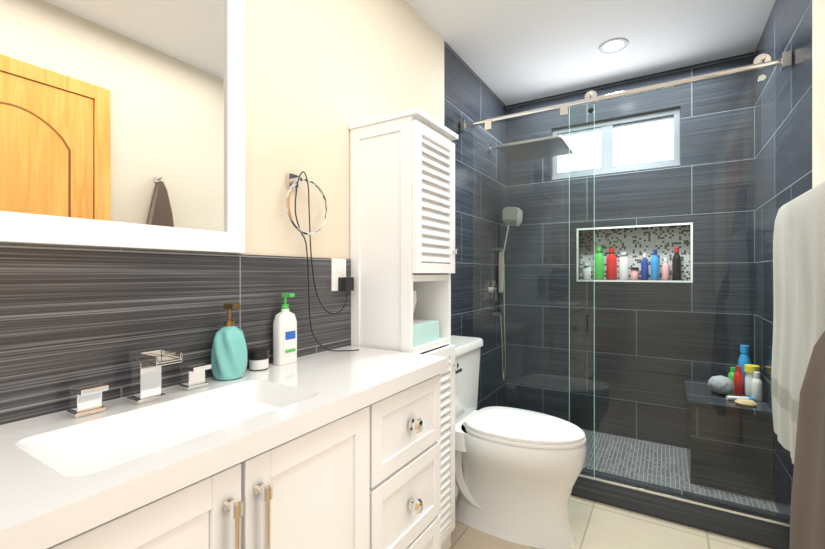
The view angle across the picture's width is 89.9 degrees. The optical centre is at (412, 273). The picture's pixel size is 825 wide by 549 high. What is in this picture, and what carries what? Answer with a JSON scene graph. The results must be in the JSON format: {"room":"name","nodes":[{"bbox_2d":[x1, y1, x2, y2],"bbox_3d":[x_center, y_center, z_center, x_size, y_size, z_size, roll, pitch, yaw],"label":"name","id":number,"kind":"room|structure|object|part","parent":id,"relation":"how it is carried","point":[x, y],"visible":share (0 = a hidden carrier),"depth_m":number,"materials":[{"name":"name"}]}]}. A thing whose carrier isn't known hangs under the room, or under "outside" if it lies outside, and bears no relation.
{"room":"bathroom","nodes":[
{"label":"bathroom","id":0,"kind":"room"},
{"bbox_2d":[0,0,505,409],"bbox_3d":[-0.398,-0.075,1.483,0.120,2.450,4.353,0,0,32],"label":"wall","id":1,"kind":"structure","parent":0,"point":[321,76],"depth_m":1.59,"materials":[{"name":"beige paint"}]},
{"bbox_2d":[0,0,244,252],"bbox_3d":[-0.852,-0.569,0.606,0.021,1.022,1.383,0,0,32],"label":"mirror","id":2,"kind":"object","parent":1,"relation":"attached to","point":[122,123],"visible":0.98,"depth_m":0.93,"materials":[{"name":"white mirror"}]},
{"bbox_2d":[0,243,350,424],"bbox_3d":[-0.723,0.117,0.830,0.008,0.345,2.659,0,0,32],"label":"tile backsplash","id":3,"kind":"structure","parent":1,"relation":"attached to","point":[69,316],"depth_m":0.94,"materials":[{"name":"grey tile"}]},
{"bbox_2d":[286,171,358,350],"bbox_3d":[-0.295,-0.028,1.419,0.121,0.609,0.318,0,0,32],"label":"towel ring","id":4,"kind":"object","parent":1,"relation":"attached to","point":[340,281],"visible":1,"depth_m":1.42,"materials":[{"name":"silver metal"}]},
{"bbox_2d":[487,135,572,380],"bbox_3d":[0.766,-0.063,2.764,0.524,1.680,0.415,0,0,32],"label":"shower fixture","id":5,"kind":"object","parent":1,"relation":"attached to","point":[515,215],"depth_m":2.87,"materials":[{"name":"silver metal"}]},
{"bbox_2d":[406,0,774,105],"bbox_3d":[0.293,-1.350,1.060,1.740,0.100,4.353,0,0,32],"label":"ceiling","id":6,"kind":"structure","parent":0,"point":[509,52],"depth_m":2.27,"materials":[{"name":"white paint"}]},
{"bbox_2d":[599,38,628,53],"bbox_3d":[1.147,-1.297,2.358,0.156,0.006,0.156,0,0,32],"label":"recessed light","id":7,"kind":"object","parent":6,"relation":"in","point":[611,46],"visible":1,"depth_m":2.35,"materials":[{"name":"grey"}]},
{"bbox_2d":[449,483,772,548],"bbox_3d":[0.293,1.200,1.060,1.740,0.100,4.353,0,0,32],"label":"floor","id":8,"kind":"structure","parent":0,"point":[596,525],"depth_m":1.82,"materials":[{"name":"tile"}]},
{"bbox_2d":[0,345,448,548],"bbox_3d":[-0.465,0.661,0.824,0.448,0.978,1.558,0,0,32],"label":"bathroom vanity","id":9,"kind":"object","parent":8,"relation":"on","point":[327,449],"visible":0.98,"depth_m":0.84,"materials":[{"name":"white paint"}]},
{"bbox_2d":[66,347,211,417],"bbox_3d":[-0.563,0.226,0.902,0.125,0.108,0.272,0,0,32],"label":"faucet","id":10,"kind":"object","parent":9,"relation":"on","point":[147,396],"depth_m":0.90,"materials":[{"name":"silver metal"}]},
{"bbox_2d":[211,303,247,379],"bbox_3d":[-0.490,0.180,1.106,0.089,0.199,0.089,0,0,32],"label":"soap dispenser","id":11,"kind":"object","parent":9,"relation":"on","point":[229,356],"visible":1,"depth_m":1.08,"materials":[{"name":"teal ceramic"}]},
{"bbox_2d":[248,348,268,370],"bbox_3d":[-0.449,0.252,1.208,0.057,0.055,0.057,0,0,32],"label":"jar","id":12,"kind":"object","parent":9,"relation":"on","point":[258,358],"visible":0.96,"depth_m":1.19,"materials":[{"name":"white plastic"}]},
{"bbox_2d":[273,293,296,364],"bbox_3d":[-0.394,0.171,1.289,0.054,0.217,0.072,0,0,32],"label":"lotion bottle","id":13,"kind":"object","parent":9,"relation":"on","point":[285,337],"visible":1,"depth_m":1.27,"materials":[{"name":"white plastic"}]},
{"bbox_2d":[349,108,458,548],"bbox_3d":[-0.022,0.285,1.665,0.326,1.729,0.336,0,0,32],"label":"linen cabinet","id":14,"kind":"object","parent":8,"relation":"on","point":[402,206],"visible":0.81,"depth_m":1.57,"materials":[{"name":"white paint"}]},
{"bbox_2d":[413,291,438,345],"bbox_3d":[-0.026,0.167,1.658,0.210,0.204,0.200,0,0,32],"label":"tissue box","id":15,"kind":"object","parent":14,"relation":"in","point":[425,331],"visible":0.33,"depth_m":1.60,"materials":[{"name":"teal cardboard"}]},
{"bbox_3d":[0.088,0.262,1.598,0.020,1.607,0.316,0,0,32],"label":"door","id":16,"kind":"part","parent":14,"relation":"part of","materials":[{"name":"white paint"}]},
{"bbox_3d":[0.178,0.145,1.704,0.024,0.492,0.022,0,0,32],"label":"knob","id":17,"kind":"part","parent":14,"relation":"part of","materials":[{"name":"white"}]},
{"bbox_2d":[451,335,585,548],"bbox_3d":[0.407,0.748,1.926,0.753,0.804,0.460,0,0,32],"label":"toilet","id":18,"kind":"object","parent":8,"relation":"on","point":[517,472],"visible":0.92,"depth_m":1.78,"materials":[{"name":"white ceramic"}]},
{"bbox_3d":[0.203,0.450,1.903,0.022,0.024,0.072,0,0,32],"label":"handle","id":19,"kind":"part","parent":18,"relation":"part of","materials":[{"name":"silver metal"}]},
{"bbox_3d":[0.506,0.692,1.866,0.519,0.046,0.372,0,0,32],"label":"seat","id":20,"kind":"part","parent":18,"relation":"part of","materials":[{"name":"white plastic"}]},
{"bbox_2d":[571,468,789,548],"bbox_3d":[0.950,1.097,2.133,1.500,0.105,0.120,0,0,32],"label":"shower curb","id":21,"kind":"structure","parent":8,"relation":"on","point":[755,531],"depth_m":1.89,"materials":[{"name":"tile"}]},
{"bbox_2d":[460,50,791,526],"bbox_3d":[0.937,0.051,2.111,1.492,1.988,0.074,0,0,32],"label":"shower enclosure","id":22,"kind":"object","parent":21,"relation":"on","point":[762,61],"visible":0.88,"depth_m":2.01,"materials":[{"name":"clear glass"}]},
{"bbox_2d":[582,429,778,512],"bbox_3d":[1.175,1.125,2.498,1.500,0.050,0.738,0,0,32],"label":"shower pan","id":23,"kind":"object","parent":8,"relation":"on","point":[661,472],"depth_m":2.38,"materials":[{"name":"tile"}]},
{"bbox_2d":[684,379,773,500],"bbox_3d":[1.721,0.884,2.289,0.345,0.432,0.519,0,0,32],"label":"shower bench","id":24,"kind":"object","parent":23,"relation":"on","point":[727,407],"depth_m":2.08,"materials":[{"name":"tile"}]},
{"bbox_2d":[707,375,734,393],"bbox_3d":[1.700,0.614,2.277,0.122,0.103,0.110,0,0,32],"label":"loofah","id":25,"kind":"object","parent":24,"relation":"on","point":[722,380],"depth_m":2.24,"materials":[{"name":"grey"}]},
{"bbox_2d":[726,345,762,406],"bbox_3d":[1.784,0.537,2.234,0.162,0.260,0.415,0,0,32],"label":"bottles","id":26,"kind":"object","parent":24,"relation":"on","point":[752,383],"depth_m":2.24,"materials":[{"name":"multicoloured plastic"}]},
{"bbox_2d":[506,52,754,447],"bbox_3d":[1.409,-0.075,2.881,1.500,2.450,0.160,0,0,32],"label":"wall","id":27,"kind":"structure","parent":0,"point":[746,59],"depth_m":2.74,"materials":[{"name":"tile"}]},
{"bbox_2d":[551,108,679,179],"bbox_3d":[1.380,-0.872,2.859,0.796,0.376,0.089,0,0,32],"label":"window","id":28,"kind":"structure","parent":27,"relation":"in","point":[634,121],"depth_m":2.85,"materials":[{"name":"grey plastic"}]},
{"bbox_2d":[577,222,692,282],"bbox_3d":[1.459,-0.130,2.758,0.684,0.375,0.007,0,0,32],"label":"trim frame","id":29,"kind":"object","parent":27,"relation":"attached to","point":[691,275],"depth_m":2.72,"materials":[{"name":"white plastic"}]},
{"bbox_2d":[755,0,824,519],"bbox_3d":[0.984,-0.075,0.636,0.120,2.450,4.353,0,0,32],"label":"wall","id":30,"kind":"structure","parent":0,"point":[797,27],"depth_m":1.83,"materials":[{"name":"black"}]},
{"bbox_2d":[771,181,824,463],"bbox_3d":[1.201,0.163,1.227,0.124,0.815,0.642,0,0,32],"label":"towel","id":31,"kind":"object","parent":30,"relation":"attached to","point":[799,278],"visible":0.75,"depth_m":1.22,"materials":[{"name":"white fabric"}]},
{"label":"outside","id":32,"kind":"structure","parent":0,"visible":0},
{"bbox_2d":[559,119,673,172],"bbox_3d":[1.597,-0.873,3.212,1.394,1.175,0.080,0,0,32],"label":"sky","id":33,"kind":"structure","parent":32,"point":[632,141],"depth_m":3.21,"materials":[{"name":"white"}]},
{"bbox_3d":[1.025,-0.545,0.867,0.048,0.036,0.036,0,0,32],"label":"towel hook","id":34,"kind":"object","parent":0,"visible":0},
{"bbox_2d":[789,331,824,548],"bbox_3d":[0.934,0.175,0.853,0.166,1.410,0.390,0,0,32],"label":"hanging towel","id":35,"kind":"object","parent":34,"relation":"hanging from","point":[807,519],"visible":1,"depth_m":0.96,"materials":[{"name":"fabric"}]}
]}

